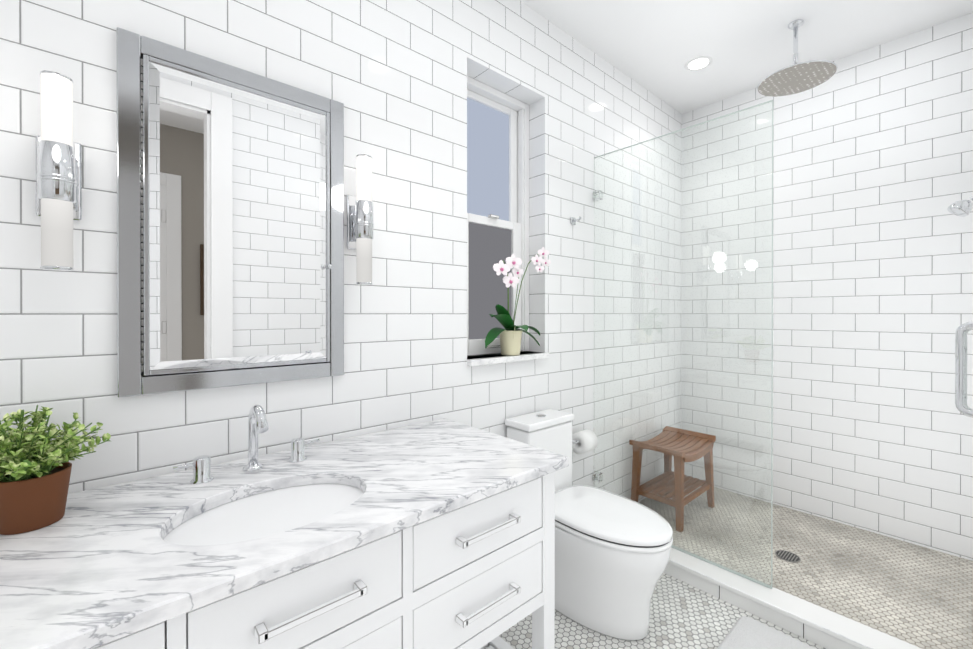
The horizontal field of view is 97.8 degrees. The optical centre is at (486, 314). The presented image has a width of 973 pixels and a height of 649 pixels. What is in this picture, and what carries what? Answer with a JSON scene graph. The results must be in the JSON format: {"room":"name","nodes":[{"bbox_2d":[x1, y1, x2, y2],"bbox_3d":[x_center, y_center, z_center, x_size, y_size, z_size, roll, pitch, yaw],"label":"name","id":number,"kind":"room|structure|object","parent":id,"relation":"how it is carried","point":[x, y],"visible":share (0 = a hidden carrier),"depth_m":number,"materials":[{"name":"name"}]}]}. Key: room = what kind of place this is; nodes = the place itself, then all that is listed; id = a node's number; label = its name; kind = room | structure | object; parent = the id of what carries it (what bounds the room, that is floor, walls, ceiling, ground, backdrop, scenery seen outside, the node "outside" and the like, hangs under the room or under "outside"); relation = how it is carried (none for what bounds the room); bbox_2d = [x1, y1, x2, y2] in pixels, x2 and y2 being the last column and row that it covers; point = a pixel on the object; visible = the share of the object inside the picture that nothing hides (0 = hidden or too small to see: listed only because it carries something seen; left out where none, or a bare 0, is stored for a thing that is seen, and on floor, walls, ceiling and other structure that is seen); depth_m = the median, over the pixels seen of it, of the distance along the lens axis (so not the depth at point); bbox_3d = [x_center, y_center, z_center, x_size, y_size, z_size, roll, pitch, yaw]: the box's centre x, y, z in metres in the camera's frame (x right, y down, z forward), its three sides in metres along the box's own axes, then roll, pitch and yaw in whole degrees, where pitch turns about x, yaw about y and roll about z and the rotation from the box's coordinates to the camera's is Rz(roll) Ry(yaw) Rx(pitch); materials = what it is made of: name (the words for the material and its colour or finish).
{"room":"bathroom","nodes":[
{"label":"bathroom","id":0,"kind":"room"},
{"bbox_2d":[0,0,681,501],"bbox_3d":[-0.062,-0.142,2.016,4.400,2.896,0.200,0,0,-42],"label":"wall","id":1,"kind":"structure","parent":0,"point":[392,76],"depth_m":1.63,"materials":[{"name":"tile"}]},
{"bbox_2d":[36,70,81,270],"bbox_3d":[-0.998,-0.327,0.988,0.078,0.445,0.093,0,0,-42],"label":"sconce","id":2,"kind":"object","parent":1,"relation":"attached to","point":[58,180],"visible":1,"depth_m":0.96,"materials":[{"name":"white glass"}]},
{"bbox_2d":[116,27,343,396],"bbox_3d":[-0.713,-0.261,1.271,0.594,0.942,0.048,0,0,-42],"label":"mirror","id":3,"kind":"object","parent":1,"relation":"attached to","point":[230,225],"visible":0.98,"depth_m":1.22,"materials":[{"name":"silver metal"}]},
{"bbox_2d":[347,154,373,284],"bbox_3d":[-0.434,-0.328,1.487,0.078,0.445,0.093,0,0,-42],"label":"sconce","id":4,"kind":"object","parent":1,"relation":"attached to","point":[360,230],"visible":1,"depth_m":1.46,"materials":[{"name":"white glass"}]},
{"bbox_2d":[467,76,528,355],"bbox_3d":[0.010,-0.467,2.145,0.520,1.325,0.099,0,0,-42],"label":"window","id":5,"kind":"structure","parent":1,"relation":"in","point":[497,176],"depth_m":2.17,"materials":[{"name":"white"}]},
{"bbox_2d":[467,351,548,365],"bbox_3d":[0.080,0.210,2.069,0.519,0.028,0.150,0,0,-42],"label":"window sill","id":6,"kind":"structure","parent":1,"relation":"attached to","point":[498,360],"depth_m":1.99,"materials":[{"name":"stone"}]},
{"bbox_2d":[485,247,550,354],"bbox_3d":[0.149,-0.073,2.060,0.392,0.536,0.192,0,0,-42],"label":"orchid","id":7,"kind":"object","parent":6,"relation":"on","point":[510,334],"visible":1,"depth_m":2.03,"materials":[{"name":"beige plant"}]},
{"bbox_2d":[571,217,580,224],"bbox_3d":[0.496,-0.520,2.335,0.040,0.040,0.057,0,0,-42],"label":"robe hook","id":8,"kind":"object","parent":1,"relation":"attached to","point":[574,220],"visible":1,"depth_m":2.34,"materials":[{"name":"silver metal"}]},
{"bbox_2d":[572,429,597,453],"bbox_3d":[0.506,0.687,2.297,0.152,0.112,0.132,0,0,-42],"label":"toilet paper roll","id":9,"kind":"object","parent":1,"relation":"attached to","point":[584,441],"visible":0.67,"depth_m":2.27,"materials":[{"name":"white paper"}]},
{"bbox_2d":[520,0,972,113],"bbox_3d":[1.490,-1.585,0.260,4.400,0.100,4.880,0,0,-42],"label":"ceiling","id":10,"kind":"structure","parent":0,"point":[654,47],"depth_m":2.32,"materials":[{"name":"white paint"}]},
{"bbox_2d":[685,56,711,70],"bbox_3d":[1.299,-1.538,2.602,0.150,0.006,0.150,0,0,-42],"label":"recessed light","id":11,"kind":"object","parent":10,"relation":"in","point":[698,63],"visible":1,"depth_m":2.60,"materials":[{"name":"white"}]},
{"bbox_2d":[757,19,837,96],"bbox_3d":[1.635,-1.390,2.246,0.344,0.301,0.344,0,0,-42],"label":"shower head","id":12,"kind":"object","parent":10,"relation":"hanging from","point":[795,77],"visible":1,"depth_m":2.23},
{"bbox_2d":[681,12,972,560],"bbox_3d":[2.200,-0.144,2.630,0.200,2.896,1.880,0,0,-42],"label":"wall","id":13,"kind":"structure","parent":0,"point":[872,253],"depth_m":2.52,"materials":[{"name":"tile"}]},
{"bbox_3d":[1.083,-0.138,0.572,4.200,2.896,0.120,0,0,-42],"label":"wall","id":14,"kind":"structure","parent":0,"visible":0},
{"bbox_2d":[947,196,972,216],"bbox_3d":[2.009,-0.077,1.664,0.187,0.932,0.282,0,0,-42],"label":"shower","id":15,"kind":"object","parent":14,"relation":"attached to","point":[962,208],"visible":1,"depth_m":1.76,"materials":[{"name":"silver metal"}]},
{"bbox_2d":[955,321,972,417],"bbox_3d":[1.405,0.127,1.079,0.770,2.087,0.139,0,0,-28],"label":"handle","id":16,"kind":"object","parent":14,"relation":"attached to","point":[962,330],"depth_m":0.97,"materials":[{"name":"silver metal"}]},
{"label":"outside","id":17,"kind":"structure","parent":0,"visible":0},
{"bbox_2d":[487,484,972,648],"bbox_3d":[0.562,1.298,1.317,4.400,0.080,2.080,0,0,-42],"label":"floor","id":18,"kind":"structure","parent":17,"point":[917,595],"depth_m":1.98,"materials":[{"name":"tile"}]},
{"bbox_2d":[76,465,567,648],"bbox_3d":[-0.527,0.862,1.037,1.460,0.794,0.631,0,0,-42],"label":"bathroom vanity","id":19,"kind":"object","parent":18,"relation":"on","point":[438,534],"depth_m":0.96,"materials":[{"name":"white paint"}]},
{"bbox_2d":[0,419,568,648],"bbox_3d":[-0.529,0.450,1.038,1.520,0.030,0.644,0,0,-42],"label":"countertop","id":20,"kind":"structure","parent":19,"relation":"on","point":[105,566],"depth_m":0.86,"materials":[{"name":"white stone"}]},
{"bbox_2d":[0,405,110,534],"bbox_3d":[-0.970,0.314,0.891,0.275,0.241,0.340,0,0,-42],"label":"potted plant","id":21,"kind":"object","parent":20,"relation":"on","point":[35,468],"visible":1,"depth_m":0.86,"materials":[{"name":"green plant"}]},
{"bbox_2d":[173,405,319,484],"bbox_3d":[-0.631,0.341,1.164,0.364,0.188,0.140,0,0,-42],"label":"faucet","id":22,"kind":"object","parent":20,"relation":"on","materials":[{"name":"silver metal"}]},
{"bbox_2d":[160,469,375,560],"bbox_3d":[-0.490,0.534,0.987,0.470,0.162,0.349,0,0,-42],"label":"sink","id":23,"kind":"object","parent":20,"relation":"in","point":[205,526],"depth_m":1.00,"materials":[{"name":"white ceramic"}]},
{"bbox_2d":[505,409,672,640],"bbox_3d":[0.444,0.870,1.848,0.380,0.772,0.716,0,0,-42],"label":"toilet","id":24,"kind":"object","parent":18,"relation":"on","point":[612,553],"visible":0.73,"depth_m":1.68,"materials":[{"name":"white ceramic"}]},
{"bbox_2d":[629,426,715,531],"bbox_3d":[1.200,1.022,2.730,0.500,0.464,0.330,0,0,-42],"label":"stool","id":25,"kind":"object","parent":18,"relation":"on","point":[668,452],"depth_m":2.68,"materials":[{"name":"brown wood"}]},
{"bbox_2d":[717,616,814,648],"bbox_3d":[1.121,1.245,1.292,0.525,0.026,0.780,0,0,-42],"label":"bath mat","id":26,"kind":"object","parent":18,"relation":"on","point":[745,632],"visible":0.94,"depth_m":1.61,"materials":[{"name":"fabric"}]},
{"bbox_2d":[775,550,800,562],"bbox_3d":[1.565,1.252,2.205,0.110,0.004,0.110,0,0,-42],"label":"shower drain","id":27,"kind":"object","parent":18,"relation":"in","point":[788,556],"visible":1,"depth_m":2.20,"materials":[{"name":"grey metal"}]},
{"bbox_2d":[663,548,921,648],"bbox_3d":[1.149,1.216,1.837,0.138,0.080,1.677,0,0,-42],"label":"shower curb","id":28,"kind":"structure","parent":18,"relation":"on","point":[817,625],"depth_m":1.73,"materials":[{"name":"white tile"}]},
{"bbox_2d":[592,100,773,588],"bbox_3d":[0.929,0.127,2.158,0.036,2.096,0.899,0,0,-42],"label":"glass panel","id":29,"kind":"object","parent":28,"relation":"on","point":[598,478],"visible":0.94,"depth_m":2.07,"materials":[{"name":"clear glass"}]}
]}

